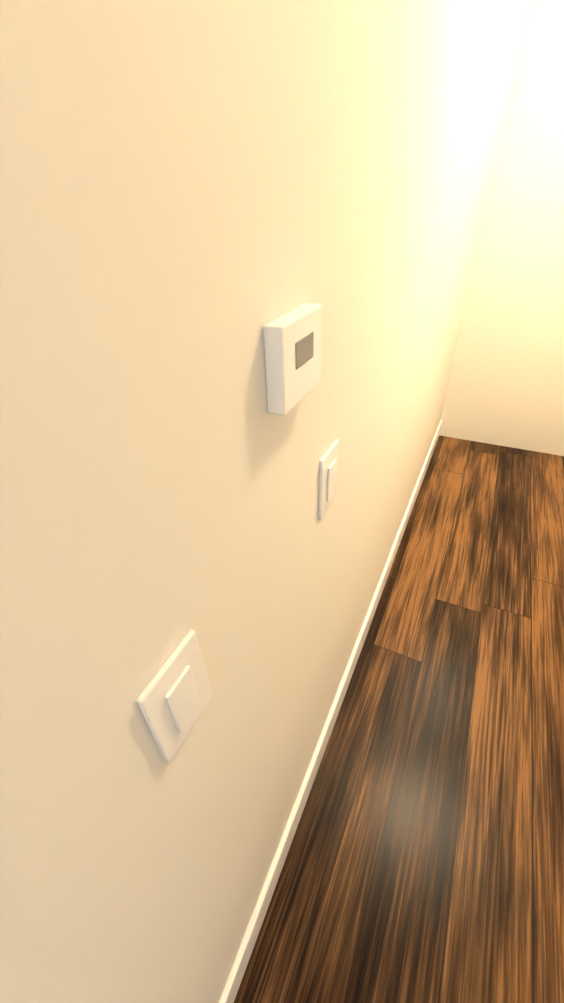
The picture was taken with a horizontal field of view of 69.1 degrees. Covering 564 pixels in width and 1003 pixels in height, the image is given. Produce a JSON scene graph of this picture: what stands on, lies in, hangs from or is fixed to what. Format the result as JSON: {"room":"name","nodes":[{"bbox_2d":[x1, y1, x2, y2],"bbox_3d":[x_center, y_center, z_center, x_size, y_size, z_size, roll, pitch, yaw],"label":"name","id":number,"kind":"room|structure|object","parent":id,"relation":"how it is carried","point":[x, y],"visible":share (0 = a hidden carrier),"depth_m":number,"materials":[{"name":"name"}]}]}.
{"room":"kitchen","nodes":[
{"label":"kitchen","id":0,"kind":"room"},
{"bbox_2d":[0,0,529,1002],"bbox_3d":[0.391,-0.732,1.176,0.120,2.675,3.100,14,40,21],"label":"wall","id":1,"kind":"structure","parent":0,"point":[196,196],"depth_m":0.33,"materials":[{"name":"paint"}]},
{"bbox_2d":[136,629,211,762],"bbox_3d":[-0.094,0.185,0.385,0.010,0.115,0.075,14,40,21],"label":"light switch","id":2,"kind":"object","parent":1,"relation":"attached to","point":[173,698],"visible":1,"depth_m":0.37,"materials":[{"name":"white plastic"}]},
{"bbox_2d":[263,303,321,414],"bbox_3d":[0.015,-0.149,0.425,0.021,0.085,0.100,14,40,21],"label":"thermostat","id":3,"kind":"object","parent":1,"relation":"attached to","point":[292,344],"visible":0.98,"depth_m":0.40,"materials":[{"name":"white plastic"}]},
{"bbox_2d":[318,439,338,519],"bbox_3d":[0.078,-0.035,0.671,0.010,0.115,0.075,14,40,21],"label":"light switch","id":4,"kind":"object","parent":1,"relation":"attached to","point":[328,471],"visible":0.96,"depth_m":0.66,"materials":[{"name":"white plastic"}]},
{"bbox_2d":[219,419,441,1002],"bbox_3d":[0.472,0.335,1.870,0.014,0.130,3.210,14,40,21],"label":"baseboard","id":5,"kind":"structure","parent":1,"relation":"attached to","point":[235,977],"depth_m":1.18,"materials":[{"name":"white wood"}]},
{"bbox_2d":[234,435,563,1002],"bbox_3d":[0.064,1.772,0.117,9.050,0.060,7.890,14,40,21],"label":"floor","id":6,"kind":"structure","parent":0,"point":[424,862],"depth_m":1.26,"materials":[{"name":"brown wood"}]},
{"bbox_2d":[439,0,563,455],"bbox_3d":[1.582,-1.489,2.127,1.220,2.675,0.120,14,40,21],"label":"wall","id":7,"kind":"structure","parent":0,"point":[505,387],"depth_m":2.35,"materials":[{"name":"paint"}]}
]}

